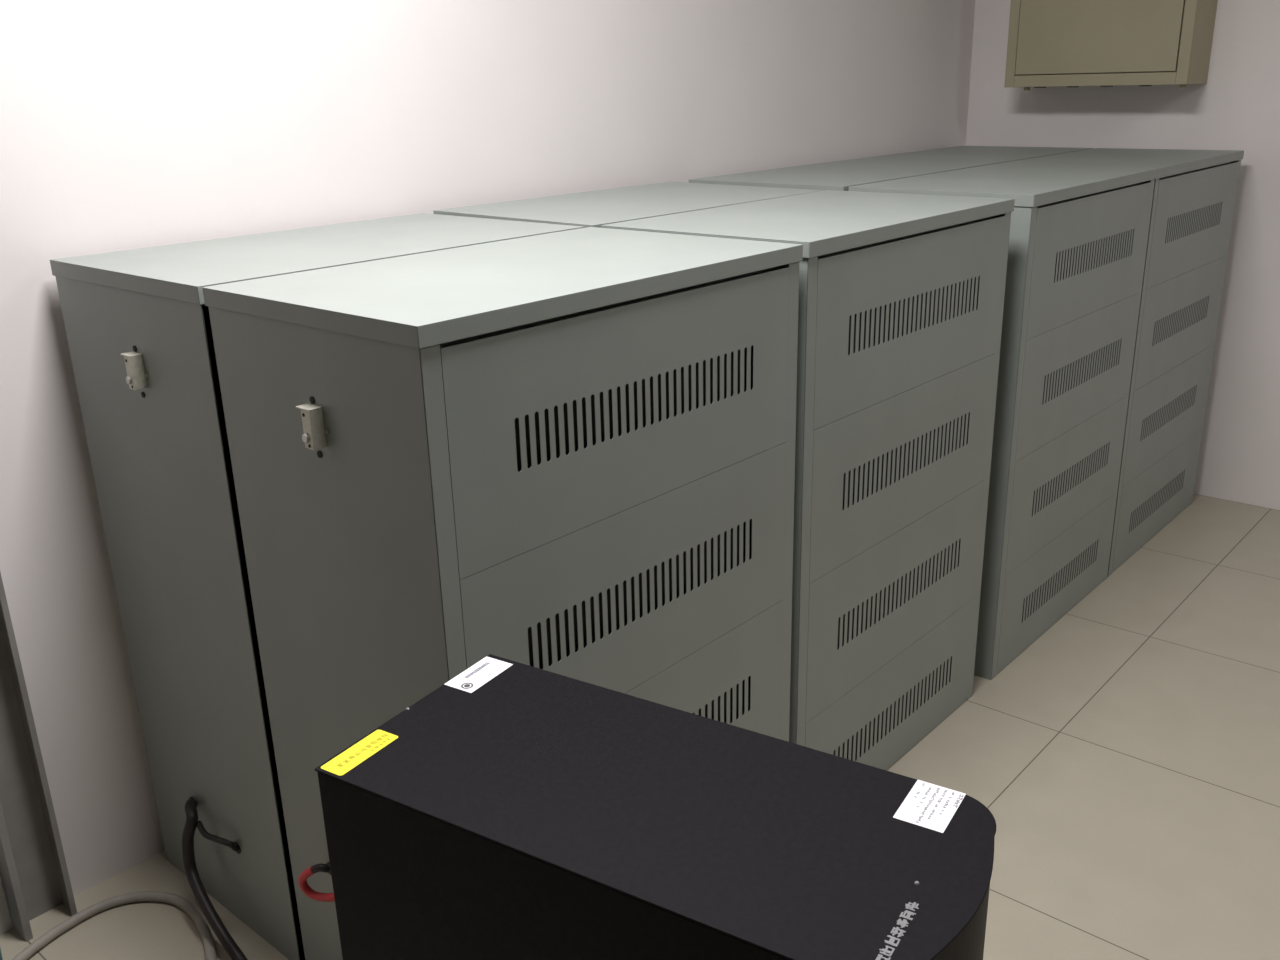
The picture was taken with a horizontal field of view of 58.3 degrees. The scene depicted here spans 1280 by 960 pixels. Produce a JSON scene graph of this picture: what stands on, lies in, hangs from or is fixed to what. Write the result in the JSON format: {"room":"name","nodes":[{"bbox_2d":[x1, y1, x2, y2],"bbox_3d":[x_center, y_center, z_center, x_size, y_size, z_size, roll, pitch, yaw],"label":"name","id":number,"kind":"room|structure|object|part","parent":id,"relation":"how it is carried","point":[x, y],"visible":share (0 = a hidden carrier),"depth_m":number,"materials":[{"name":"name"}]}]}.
{"room":"battery backup room","nodes":[
{"label":"battery backup room","id":0,"kind":"room"},
{"bbox_2d":[0,0,974,934],"bbox_3d":[-1.111,-0.559,1.739,0.100,2.800,7.135,15,25,39],"label":"wall","id":1,"kind":"structure","parent":0,"point":[125,124],"depth_m":2.18,"materials":[{"name":"white paint"}]},
{"bbox_2d":[0,494,1279,959],"bbox_3d":[0.610,1.253,0.819,4.570,0.100,7.135,15,25,39],"label":"floor","id":2,"kind":"structure","parent":0,"point":[1125,764],"depth_m":2.43,"materials":[{"name":"beige tile"}]},
{"bbox_2d":[0,572,76,941],"bbox_3d":[-1.109,-0.331,1.690,0.056,2.400,0.092,15,25,39],"label":"post","id":3,"kind":"object","parent":2,"relation":"on","point":[34,874],"visible":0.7,"depth_m":2.02,"materials":[{"name":"grey metal"}]},
{"bbox_2d":[12,891,216,959],"bbox_3d":[-0.883,0.848,1.911,0.366,0.018,0.487,-8,20,-19],"label":"conduit","id":4,"kind":"object","parent":2,"relation":"on","point":[181,902],"visible":1,"depth_m":2.07,"materials":[{"name":"grey plastic"}]},
{"bbox_2d":[182,798,247,959],"bbox_3d":[-0.639,0.759,1.839,0.070,0.226,0.657,-13,22,-29],"label":"power cable","id":5,"kind":"object","parent":2,"relation":"on","point":[226,940],"visible":1,"depth_m":2.01,"materials":[{"name":"black rubber"}]},
{"bbox_2d":[196,820,237,850],"bbox_3d":[-0.740,0.625,1.998,0.103,0.033,0.027,9,22,27],"label":"lead","id":6,"kind":"object","parent":5,"relation":"attached to","point":[202,830],"visible":1,"depth_m":1.98,"materials":[{"name":"black rubber"}]},
{"bbox_2d":[50,213,584,959],"bbox_3d":[-0.523,0.141,2.169,0.468,1.166,0.789,15,25,39],"label":"base cabinet","id":7,"kind":"object","parent":2,"relation":"on","point":[137,322],"visible":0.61,"depth_m":1.87,"materials":[{"name":"metal"}]},
{"bbox_3d":[-0.343,0.188,2.035,0.002,1.133,0.759,15,25,39],"label":"panel","id":8,"kind":"part","parent":7,"relation":"part of","materials":[{"name":"grey metal"}]},
{"bbox_3d":[-0.529,-0.400,1.989,0.468,0.026,0.768,15,25,39],"label":"lid","id":9,"kind":"part","parent":7,"relation":"part of","materials":[{"name":"grey metal"}]},
{"bbox_2d":[202,227,802,959],"bbox_3d":[-0.162,0.236,1.871,0.462,1.166,0.791,15,25,39],"label":"base cabinet","id":10,"kind":"object","parent":2,"relation":"on","point":[569,453],"visible":0.59,"depth_m":1.57,"materials":[{"name":"metal"}]},
{"bbox_2d":[298,863,334,901],"bbox_3d":[-0.471,0.607,1.735,0.094,0.067,0.054,15,25,39],"label":"cable loop","id":11,"kind":"object","parent":10,"relation":"hanging from","point":[307,890],"visible":0.74,"depth_m":1.73,"materials":[{"name":"red rubber"}]},
{"bbox_3d":[-0.168,-0.305,1.691,0.462,0.026,0.770,15,25,39],"label":"lid","id":12,"kind":"part","parent":10,"relation":"part of","materials":[{"name":"grey metal"}]},
{"bbox_2d":[441,345,764,723],"bbox_3d":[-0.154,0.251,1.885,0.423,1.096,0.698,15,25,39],"label":"vent","id":13,"kind":"object","parent":10,"relation":"on","point":[745,350],"depth_m":1.66,"materials":[{"name":"grey metal"}]},
{"bbox_3d":[0.007,-0.106,1.603,0.001,0.288,0.704,15,25,39],"label":"vented panel","id":14,"kind":"part","parent":10,"relation":"part of","materials":[{"name":"grey metal"}]},
{"bbox_3d":[0.014,0.165,1.697,0.001,0.286,0.704,15,25,39],"label":"vented panel","id":15,"kind":"part","parent":10,"relation":"part of","materials":[{"name":"grey metal"}]},
{"bbox_3d":[0.021,0.436,1.792,0.001,0.286,0.704,15,25,39],"label":"vented panel","id":16,"kind":"part","parent":10,"relation":"part of","materials":[{"name":"grey metal"}]},
{"bbox_2d":[433,182,823,227],"bbox_3d":[0.007,-0.068,2.725,0.466,1.168,0.770,16,25,39],"label":"base cabinet","id":17,"kind":"object","parent":2,"relation":"on","point":[597,208],"visible":0.16,"depth_m":2.46,"materials":[{"name":"grey metal"}]},
{"bbox_2d":[315,654,996,959],"bbox_3d":[0.016,0.666,1.177,0.605,0.801,0.297,10,22,30],"label":"tower","id":18,"kind":"object","parent":2,"relation":"on","point":[513,810],"visible":1,"depth_m":1.03,"materials":[{"name":"black metal"}]},
{"bbox_2d":[337,734,389,766],"bbox_3d":[-0.270,0.267,1.129,0.013,0.001,0.066,10,22,30],"label":"print","id":19,"kind":"object","parent":18,"relation":"on","point":[370,748],"depth_m":1.13},
{"bbox_2d":[464,662,489,677],"bbox_3d":[-0.181,0.212,1.279,0.005,0.001,0.041,10,22,30],"label":"print","id":20,"kind":"object","parent":18,"relation":"on","point":[480,669],"depth_m":1.28,"materials":[{"name":"grey paper"}]},
{"bbox_2d":[914,783,962,822],"bbox_3d":[0.261,0.291,1.021,0.038,0.001,0.060,10,22,30],"label":"print","id":21,"kind":"object","parent":18,"relation":"on","point":[933,803],"depth_m":1.02,"materials":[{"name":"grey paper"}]},
{"bbox_2d":[601,190,1014,770],"bbox_3d":[0.366,0.025,2.435,0.454,1.168,0.772,15,25,39],"label":"base cabinet","id":22,"kind":"object","parent":2,"relation":"on","point":[901,306],"visible":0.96,"depth_m":2.22,"materials":[{"name":"grey metal"}]},
{"bbox_3d":[0.352,-0.514,2.247,0.454,0.026,0.772,15,25,39],"label":"lid","id":23,"kind":"part","parent":22,"relation":"part of","materials":[{"name":"grey metal"}]},
{"bbox_3d":[0.545,0.487,2.441,0.001,0.259,0.706,15,25,39],"label":"vented panel","id":24,"kind":"part","parent":22,"relation":"part of","materials":[{"name":"grey metal"}]},
{"bbox_3d":[0.538,0.229,2.351,0.001,0.286,0.706,15,25,39],"label":"vented panel","id":25,"kind":"part","parent":22,"relation":"part of","materials":[{"name":"grey metal"}]},
{"bbox_2d":[817,276,979,760],"bbox_3d":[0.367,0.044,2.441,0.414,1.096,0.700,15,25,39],"label":"vent","id":26,"kind":"object","parent":22,"relation":"on","point":[895,657],"depth_m":2.31,"materials":[{"name":"grey metal"}]},
{"bbox_3d":[0.531,-0.043,2.256,0.001,0.286,0.706,15,25,39],"label":"vented panel","id":27,"kind":"part","parent":22,"relation":"part of","materials":[{"name":"grey metal"}]},
{"bbox_3d":[0.525,-0.315,2.162,0.001,0.289,0.706,15,25,39],"label":"vented panel","id":28,"kind":"part","parent":22,"relation":"part of","materials":[{"name":"grey metal"}]},
{"bbox_2d":[689,160,988,190],"bbox_3d":[0.578,-0.298,3.349,0.474,1.168,0.785,15,25,39],"label":"base cabinet","id":29,"kind":"object","parent":2,"relation":"on","point":[837,175],"visible":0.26,"depth_m":3.07,"materials":[{"name":"grey metal"}]},
{"bbox_2d":[851,146,1092,164],"bbox_3d":[1.097,-0.507,3.909,0.474,1.168,0.796,15,25,39],"label":"base cabinet","id":30,"kind":"object","parent":2,"relation":"on","point":[989,155],"visible":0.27,"depth_m":3.68,"materials":[{"name":"grey metal"}]},
{"bbox_2d":[848,164,1157,679],"bbox_3d":[0.938,-0.204,3.051,0.456,1.168,0.785,15,25,39],"label":"base cabinet","id":31,"kind":"object","parent":2,"relation":"on","point":[1078,237],"visible":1,"depth_m":2.82,"materials":[{"name":"grey metal"}]},
{"bbox_3d":[0.925,-0.743,2.863,0.456,0.026,0.785,15,25,39],"label":"lid","id":32,"kind":"part","parent":31,"relation":"part of","materials":[{"name":"grey metal"}]},
{"bbox_3d":[1.118,0.258,3.056,0.001,0.259,0.719,15,25,39],"label":"vented panel","id":33,"kind":"part","parent":31,"relation":"part of","materials":[{"name":"grey metal"}]},
{"bbox_3d":[1.111,0.000,2.966,0.001,0.286,0.719,15,25,39],"label":"vented panel","id":34,"kind":"part","parent":31,"relation":"part of","materials":[{"name":"grey metal"}]},
{"bbox_3d":[1.104,-0.271,2.872,0.001,0.286,0.719,15,25,39],"label":"vented panel","id":35,"kind":"part","parent":31,"relation":"part of","materials":[{"name":"grey metal"}]},
{"bbox_2d":[1021,229,1133,620],"bbox_3d":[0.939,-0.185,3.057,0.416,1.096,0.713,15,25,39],"label":"vent","id":36,"kind":"object","parent":31,"relation":"on","point":[1078,341],"depth_m":2.90,"materials":[{"name":"grey metal"}]},
{"bbox_3d":[1.097,-0.544,2.777,0.001,0.289,0.719,15,25,39],"label":"vented panel","id":37,"kind":"part","parent":31,"relation":"part of","materials":[{"name":"grey metal"}]},
{"bbox_2d":[998,148,1243,576],"bbox_3d":[1.457,-0.412,3.611,0.456,1.168,0.796,15,25,39],"label":"base cabinet","id":38,"kind":"object","parent":2,"relation":"on","point":[1195,191],"visible":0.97,"depth_m":3.43,"materials":[{"name":"grey metal"}]},
{"bbox_3d":[1.443,-0.951,3.424,0.456,0.026,0.796,15,25,39],"label":"lid","id":39,"kind":"part","parent":38,"relation":"part of","materials":[{"name":"grey metal"}]},
{"bbox_3d":[1.637,0.050,3.616,0.001,0.259,0.730,15,25,39],"label":"vented panel","id":40,"kind":"part","parent":38,"relation":"part of","materials":[{"name":"grey metal"}]},
{"bbox_3d":[1.630,-0.209,3.527,0.001,0.286,0.730,15,25,39],"label":"vented panel","id":41,"kind":"part","parent":38,"relation":"part of","materials":[{"name":"grey metal"}]},
{"bbox_2d":[1129,203,1221,530],"bbox_3d":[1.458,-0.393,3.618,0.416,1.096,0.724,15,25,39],"label":"vent","id":42,"kind":"object","parent":38,"relation":"on","point":[1183,288],"depth_m":3.46,"materials":[{"name":"grey metal"}]},
{"bbox_3d":[1.623,-0.480,3.432,0.001,0.286,0.730,15,25,39],"label":"vented panel","id":43,"kind":"part","parent":38,"relation":"part of","materials":[{"name":"grey metal"}]},
{"bbox_3d":[1.616,-0.752,3.337,0.001,0.289,0.730,15,25,39],"label":"vented panel","id":44,"kind":"part","parent":38,"relation":"part of","materials":[{"name":"grey metal"}]},
{"bbox_2d":[966,0,1279,509],"bbox_3d":[2.919,-1.031,2.801,4.470,2.800,0.100,15,25,39],"label":"wall","id":45,"kind":"structure","parent":0,"point":[1238,106],"depth_m":3.80,"materials":[{"name":"white paint"}]},
{"bbox_2d":[1004,0,1217,90],"bbox_3d":[1.511,-1.642,3.654,0.588,0.752,0.217,15,25,39],"label":"electrical box","id":46,"kind":"object","parent":45,"relation":"attached to","point":[1052,43],"visible":1,"depth_m":3.63,"materials":[{"name":"beige metal"}]},
{"bbox_3d":[1.450,-1.623,3.586,0.514,0.660,0.013,15,25,39],"label":"box door","id":47,"kind":"part","parent":46,"relation":"part of","materials":[{"name":"beige metal"}]}
]}

